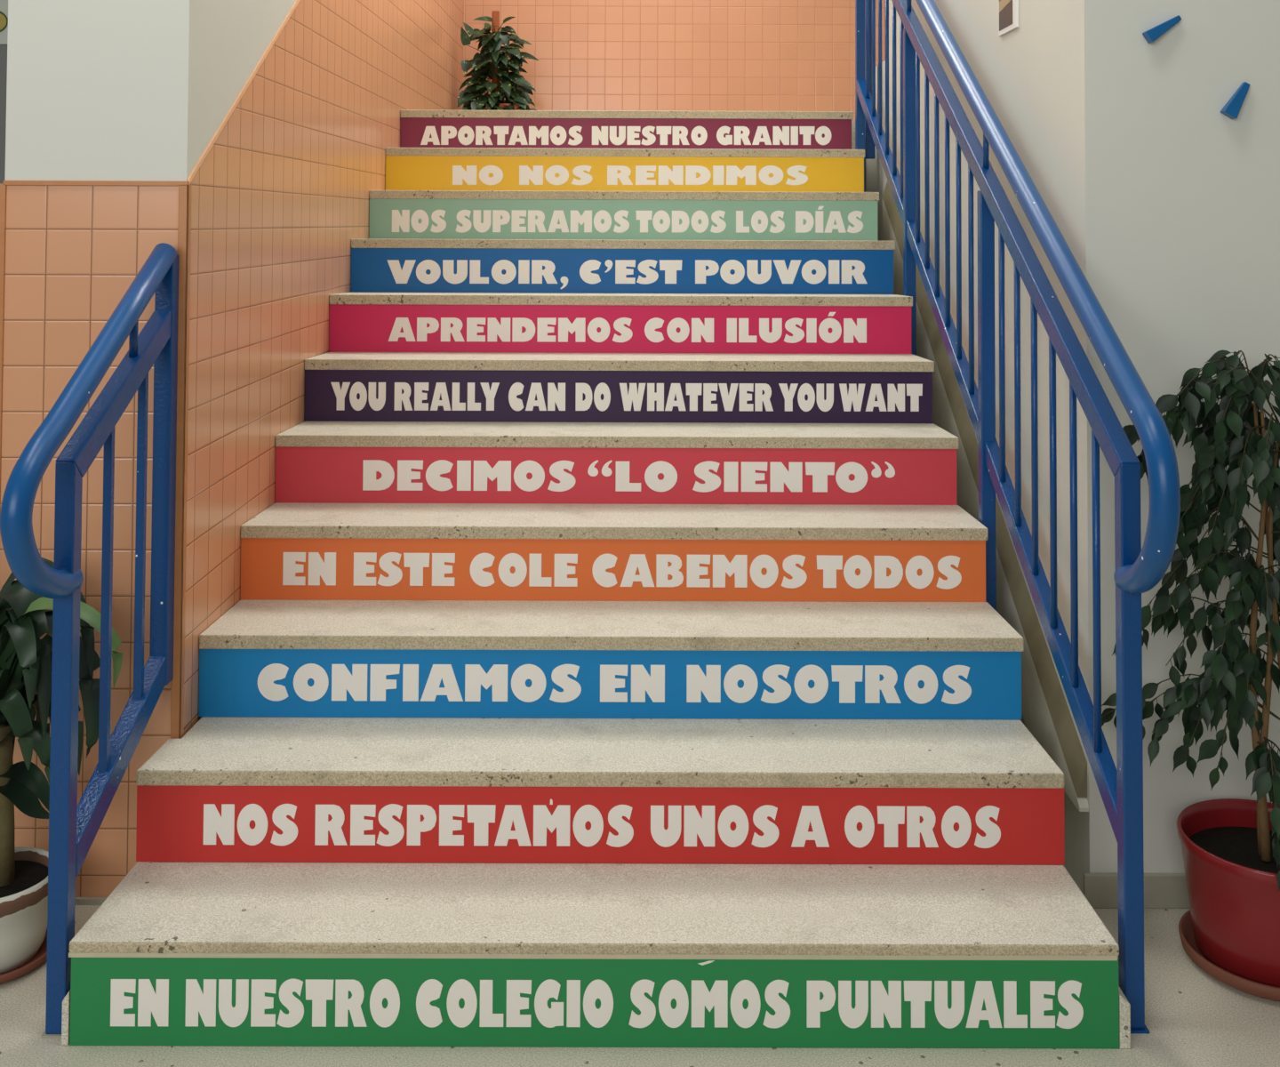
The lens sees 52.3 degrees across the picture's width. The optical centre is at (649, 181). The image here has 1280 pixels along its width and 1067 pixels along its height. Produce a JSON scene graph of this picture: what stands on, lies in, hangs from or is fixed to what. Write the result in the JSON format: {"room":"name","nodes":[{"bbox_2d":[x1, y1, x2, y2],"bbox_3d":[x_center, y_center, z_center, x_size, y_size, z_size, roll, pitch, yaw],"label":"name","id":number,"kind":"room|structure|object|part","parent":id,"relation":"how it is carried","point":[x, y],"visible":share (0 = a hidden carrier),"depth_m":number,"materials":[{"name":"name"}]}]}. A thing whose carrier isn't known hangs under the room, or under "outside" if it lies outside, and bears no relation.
{"room":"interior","nodes":[
{"label":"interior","id":0,"kind":"room"},
{"bbox_2d":[0,44,7,183],"bbox_3d":[-3.040,-0.692,5.629,3.297,4.600,0.150,0,-2,0],"label":"wall","id":1,"kind":"structure","parent":0,"point":[3,47],"depth_m":5.54,"materials":[{"name":"grey paint"}]},
{"bbox_2d":[0,0,7,44],"bbox_3d":[-2.788,-0.688,5.549,0.200,0.210,0.010,0,-2,0],"label":"notice","id":2,"kind":"object","parent":1,"relation":"attached to","point":[4,4],"visible":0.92,"depth_m":5.54,"materials":[{"name":"white paper"}]},
{"bbox_2d":[0,846,48,974],"bbox_3d":[-1.278,1.430,2.546,0.228,0.158,0.228,0,-2,0],"label":"pot","id":3,"kind":"object","parent":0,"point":[24,881],"depth_m":2.51,"materials":[{"name":"white ceramic"}]},
{"bbox_2d":[0,0,463,896],"bbox_3d":[-1.193,-0.701,5.098,0.392,4.600,4.529,0,-2,0],"label":"wall","id":4,"kind":"structure","parent":0,"point":[97,90],"depth_m":2.86,"materials":[{"name":"tile"}]},
{"bbox_2d":[0,183,6,504],"bbox_3d":[-1.396,0.766,2.785,0.016,1.522,0.006,0,-2,0],"label":"trim","id":5,"kind":"structure","parent":4,"relation":"attached to","point":[3,187],"depth_m":2.80,"materials":[{"name":"orange tile"}]},
{"bbox_2d":[75,896,107,904],"bbox_3d":[-1.209,1.521,2.758,0.372,0.012,0.010,0,-2,0],"label":"baseboard","id":6,"kind":"structure","parent":4,"relation":"attached to","point":[79,900],"depth_m":2.75,"materials":[{"name":"stone"}]},
{"bbox_2d":[3,180,188,185],"bbox_3d":[-1.192,0.004,2.809,0.398,0.011,0.006,0,-2,0],"label":"trim","id":7,"kind":"structure","parent":4,"relation":"attached to","point":[6,182],"depth_m":2.81,"materials":[{"name":"orange tile"}]},
{"bbox_2d":[170,184,191,738],"bbox_3d":[-1.006,0.768,2.795,0.020,1.522,0.024,0,-2,0],"label":"trim","id":8,"kind":"structure","parent":4,"relation":"attached to","point":[184,233],"depth_m":2.79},
{"bbox_2d":[187,0,300,183],"bbox_3d":[-1.005,-0.790,4.199,0.004,1.679,2.722,0,-2,-1],"label":"trim","id":9,"kind":"structure","parent":4,"relation":"attached to","point":[240,95],"depth_m":3.17,"materials":[{"name":"brown"}]},
{"bbox_2d":[0,864,1279,1066],"bbox_3d":[-0.092,1.570,2.387,10.000,0.100,12.200,0,-2,0],"label":"floor","id":10,"kind":"structure","parent":0,"point":[1193,1018],"depth_m":2.28,"materials":[{"name":"stone"}]},
{"bbox_2d":[0,928,47,983],"bbox_3d":[-1.278,1.507,2.543,0.226,0.025,0.226,0,-2,0],"label":"saucer","id":11,"kind":"object","parent":10,"relation":"on","point":[41,956],"visible":0.28,"depth_m":2.50,"materials":[{"name":"brown ceramic"}]},
{"bbox_2d":[0,557,123,974],"bbox_3d":[-1.294,1.132,2.570,0.535,0.755,0.257,0,-2,0],"label":"potted plant","id":12,"kind":"object","parent":10,"relation":"on","point":[26,616],"visible":0.82,"depth_m":2.54,"materials":[{"name":"plant"}]},
{"bbox_2d":[0,242,179,1038],"bbox_3d":[-1.045,0.820,2.465,0.052,1.397,0.641,0,-2,3],"label":"stair railing","id":13,"kind":"object","parent":10,"relation":"on","point":[73,827],"visible":0.99,"depth_m":2.46,"materials":[{"name":"blue metal"}]},
{"bbox_3d":[-1.053,1.512,2.327,0.044,0.004,0.045,0,-2,0],"label":"foot plate","id":14,"kind":"part","parent":13,"relation":"part of","materials":[{"name":"metal"}]},
{"bbox_3d":[-1.051,1.007,2.342,0.036,1.007,0.036,0,-2,0],"label":"post","id":15,"kind":"part","parent":13,"relation":"part of","materials":[{"name":"blue metal"}]},
{"bbox_3d":[-1.043,0.434,2.468,0.075,0.626,0.623,0,-2,0],"label":"handrail","id":16,"kind":"part","parent":13,"relation":"part of","materials":[{"name":"blue metal"}]},
{"bbox_3d":[-1.040,0.405,2.552,0.036,0.279,0.417,0,-2,2],"label":"rail","id":17,"kind":"part","parent":13,"relation":"part of","materials":[{"name":"blue metal"}]},
{"bbox_3d":[-1.042,1.127,2.547,0.036,0.271,0.383,0,-2,2],"label":"rail","id":18,"kind":"part","parent":13,"relation":"part of","materials":[{"name":"blue metal"}]},
{"bbox_3d":[-1.031,0.608,2.771,0.038,0.904,0.040,0,-2,0],"label":"post","id":19,"kind":"part","parent":13,"relation":"part of","materials":[{"name":"blue metal"}]},
{"bbox_2d":[61,109,1130,1047],"bbox_3d":[-0.092,0.618,3.965,1.874,1.900,3.312,0,-2,0],"label":"staircase","id":20,"kind":"structure","parent":10,"relation":"on","point":[158,908],"depth_m":2.71,"materials":[{"name":"stone"}]},
{"bbox_2d":[69,957,1119,1047],"bbox_3d":[-0.096,1.440,2.288,1.838,0.152,0.004,0,-2,0],"label":"panel","id":21,"kind":"object","parent":20,"relation":"attached to","point":[115,1001],"visible":1,"depth_m":2.29,"materials":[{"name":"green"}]},
{"bbox_2d":[136,784,1064,863],"bbox_3d":[-0.097,1.279,2.594,1.844,0.149,0.004,0,-2,0],"label":"panel","id":22,"kind":"object","parent":20,"relation":"on","point":[210,823],"visible":1,"depth_m":2.59,"materials":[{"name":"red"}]},
{"bbox_2d":[198,648,1021,719],"bbox_3d":[-0.087,1.117,2.899,1.827,0.149,0.004,0,-2,0],"label":"panel","id":23,"kind":"object","parent":20,"relation":"attached to","point":[288,683],"visible":1,"depth_m":2.90,"materials":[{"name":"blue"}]},
{"bbox_2d":[240,537,985,601],"bbox_3d":[-0.088,0.954,3.204,1.830,0.149,0.004,0,-2,0],"label":"panel","id":24,"kind":"object","parent":20,"relation":"attached to","point":[271,568],"visible":1,"depth_m":3.20,"materials":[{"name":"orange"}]},
{"bbox_2d":[275,446,956,504],"bbox_3d":[-0.089,0.792,3.509,1.832,0.149,0.004,0,-2,0],"label":"panel","id":25,"kind":"object","parent":20,"relation":"attached to","point":[303,474],"visible":1,"depth_m":3.51,"materials":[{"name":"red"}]},
{"bbox_2d":[304,369,932,423],"bbox_3d":[-0.090,0.629,3.814,1.835,0.149,0.004,0,-2,0],"label":"panel","id":26,"kind":"object","parent":20,"relation":"attached to","point":[330,395],"visible":1,"depth_m":3.81,"materials":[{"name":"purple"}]},
{"bbox_2d":[328,304,911,353],"bbox_3d":[-0.092,0.467,4.120,1.837,0.149,0.004,0,-2,0],"label":"panel","id":27,"kind":"object","parent":20,"relation":"attached to","point":[353,327],"visible":1,"depth_m":4.12,"materials":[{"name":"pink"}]},
{"bbox_2d":[350,248,893,294],"bbox_3d":[-0.093,0.304,4.425,1.840,0.149,0.004,0,-2,0],"label":"panel","id":28,"kind":"object","parent":20,"relation":"attached to","point":[372,269],"visible":1,"depth_m":4.42,"materials":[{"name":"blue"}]},
{"bbox_2d":[368,199,877,240],"bbox_3d":[-0.094,0.142,4.730,1.842,0.149,0.004,0,-2,0],"label":"panel","id":29,"kind":"object","parent":20,"relation":"attached to","point":[389,219],"visible":1,"depth_m":4.73,"materials":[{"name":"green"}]},
{"bbox_2d":[385,155,863,191],"bbox_3d":[-0.095,-0.021,5.035,1.845,0.149,0.004,0,-2,0],"label":"panel","id":30,"kind":"object","parent":20,"relation":"attached to","point":[403,172],"visible":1,"depth_m":5.03,"materials":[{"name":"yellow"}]},
{"bbox_2d":[400,117,851,149],"bbox_3d":[-0.096,-0.183,5.340,1.848,0.149,0.004,0,-2,0],"label":"panel","id":31,"kind":"object","parent":20,"relation":"attached to","point":[414,132],"visible":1,"depth_m":5.34,"materials":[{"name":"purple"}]},
{"bbox_2d":[855,0,1180,1032],"bbox_3d":[0.879,-0.038,3.766,0.092,3.208,3.205,0,-2,0],"label":"stair railing","id":32,"kind":"object","parent":10,"relation":"on","point":[1138,571],"visible":0.98,"depth_m":2.90,"materials":[{"name":"blue metal"}]},
{"bbox_3d":[0.857,-0.485,5.301,0.036,1.120,0.036,0,-2,0],"label":"post","id":33,"kind":"part","parent":32,"relation":"part of","materials":[{"name":"blue metal"}]},
{"bbox_3d":[0.907,-0.842,5.375,0.038,1.500,0.040,0,-2,0],"label":"post","id":34,"kind":"part","parent":32,"relation":"part of","materials":[{"name":"blue metal"}]},
{"bbox_3d":[0.856,0.055,4.294,0.036,1.120,0.036,0,-2,0],"label":"post","id":35,"kind":"part","parent":32,"relation":"part of","materials":[{"name":"blue metal"}]},
{"bbox_3d":[0.855,0.583,3.307,0.036,1.120,0.036,0,-2,0],"label":"post","id":36,"kind":"part","parent":32,"relation":"part of","materials":[{"name":"blue metal"}]},
{"bbox_3d":[0.858,0.388,3.834,0.036,1.731,2.916,0,-2,0],"label":"rail","id":37,"kind":"part","parent":32,"relation":"part of","materials":[{"name":"blue metal"}]},
{"bbox_3d":[0.858,-0.290,3.830,0.036,1.740,2.965,0,-2,0],"label":"rail","id":38,"kind":"part","parent":32,"relation":"part of","materials":[{"name":"blue metal"}]},
{"bbox_3d":[0.858,-0.279,3.765,0.049,2.113,3.187,0,-2,0],"label":"handrail","id":39,"kind":"part","parent":32,"relation":"part of","materials":[{"name":"blue metal"}]},
{"bbox_3d":[0.863,1.011,2.346,0.053,1.014,0.081,0,-2,0],"label":"post","id":40,"kind":"part","parent":32,"relation":"part of","materials":[{"name":"blue metal"}]},
{"bbox_3d":[0.870,1.520,2.353,0.046,0.004,0.046,0,-2,0],"label":"foot plate","id":41,"kind":"part","parent":32,"relation":"part of","materials":[{"name":"blue paint"}]},
{"bbox_2d":[1101,349,1279,987],"bbox_3d":[1.187,0.927,2.566,0.463,1.178,0.384,1,-2,-12],"label":"potted ficus","id":42,"kind":"object","parent":10,"relation":"on","point":[1230,847],"visible":0.95,"depth_m":2.54,"materials":[{"name":"plant"}]},
{"bbox_2d":[1178,909,1279,1001],"bbox_3d":[1.214,1.512,2.559,0.326,0.035,0.326,0,-2,0],"label":"saucer","id":43,"kind":"object","parent":10,"relation":"on","point":[1186,931],"visible":0.34,"depth_m":2.48,"materials":[{"name":"red plastic"}]},
{"bbox_2d":[463,0,885,119],"bbox_3d":[1.136,-0.623,7.339,4.347,4.600,0.150,0,-2,0],"label":"wall","id":44,"kind":"structure","parent":0,"point":[657,55],"depth_m":7.26,"materials":[{"name":"tile"}]},
{"bbox_2d":[851,120,855,149],"bbox_3d":[1.096,-0.171,6.449,4.225,0.141,1.600,0,-2,0],"label":"floor","id":45,"kind":"structure","parent":0,"point":[852,121],"depth_m":5.65,"materials":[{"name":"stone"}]},
{"bbox_2d":[457,10,538,110],"bbox_3d":[-0.802,-0.568,6.845,0.447,0.662,0.440,-1,-2,41],"label":"potted plant","id":46,"kind":"object","parent":45,"relation":"on","point":[513,87],"visible":0.89,"depth_m":6.79,"materials":[{"name":"green plant"}]},
{"bbox_2d":[480,103,520,110],"bbox_3d":[-0.791,-0.318,6.867,0.230,0.165,0.230,0,-2,0],"label":"pot","id":47,"kind":"object","parent":46,"relation":"attached to","point":[510,106],"depth_m":6.76,"materials":[{"name":"brown ceramic"}]},
{"bbox_2d":[865,60,887,240],"bbox_3d":[1.001,0.570,5.372,0.133,2.093,0.499,0,-2,0],"label":"wall","id":48,"kind":"structure","parent":0,"point":[876,178],"depth_m":5.33,"materials":[{"name":"paint"}]},
{"bbox_2d":[882,180,1088,811],"bbox_3d":[0.925,0.664,3.951,0.020,1.424,2.313,0,-2,0],"label":"stair stringer","id":49,"kind":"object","parent":48,"relation":"attached to","point":[1045,713],"depth_m":3.35,"materials":[{"name":"beige stone"}]},
{"bbox_2d":[888,0,1279,893],"bbox_3d":[2.228,-0.722,4.000,2.573,4.600,2.324,0,-2,0],"label":"wall","id":50,"kind":"structure","parent":0,"point":[1167,204],"depth_m":2.82,"materials":[{"name":"paint"}]},
{"bbox_2d":[998,0,1018,36],"bbox_3d":[0.937,-0.568,3.411,0.008,0.355,0.168,0,-2,0],"label":"photo poster","id":51,"kind":"object","parent":50,"relation":"attached to","point":[1008,10],"visible":1,"depth_m":3.40,"materials":[{"name":"white paper"}]},
{"bbox_2d":[1083,872,1190,908],"bbox_3d":[2.213,1.505,2.762,2.588,0.070,0.012,0,-2,0],"label":"baseboard","id":52,"kind":"structure","parent":50,"relation":"attached to","point":[1161,890],"depth_m":2.75,"materials":[{"name":"stone"}]},
{"bbox_2d":[1142,15,1181,43],"bbox_3d":[1.107,-0.328,2.811,0.082,0.060,0.025,0,-2,0],"label":"wedge","id":53,"kind":"object","parent":50,"relation":"attached to","point":[1153,34],"visible":1,"depth_m":2.80,"materials":[{"name":"blue paint"}]},
{"bbox_2d":[1220,81,1250,119],"bbox_3d":[1.263,-0.174,2.806,0.062,0.080,0.025,0,-2,0],"label":"wedge","id":54,"kind":"object","parent":50,"relation":"attached to","point":[1231,109],"visible":1,"depth_m":2.80,"materials":[{"name":"blue paint"}]},
{"bbox_2d":[1176,798,1279,987],"bbox_3d":[1.214,1.401,2.562,0.330,0.230,0.330,0,-2,0],"label":"pot","id":55,"kind":"object","parent":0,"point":[1232,873],"depth_m":2.50,"materials":[{"name":"red plastic"}]}
]}

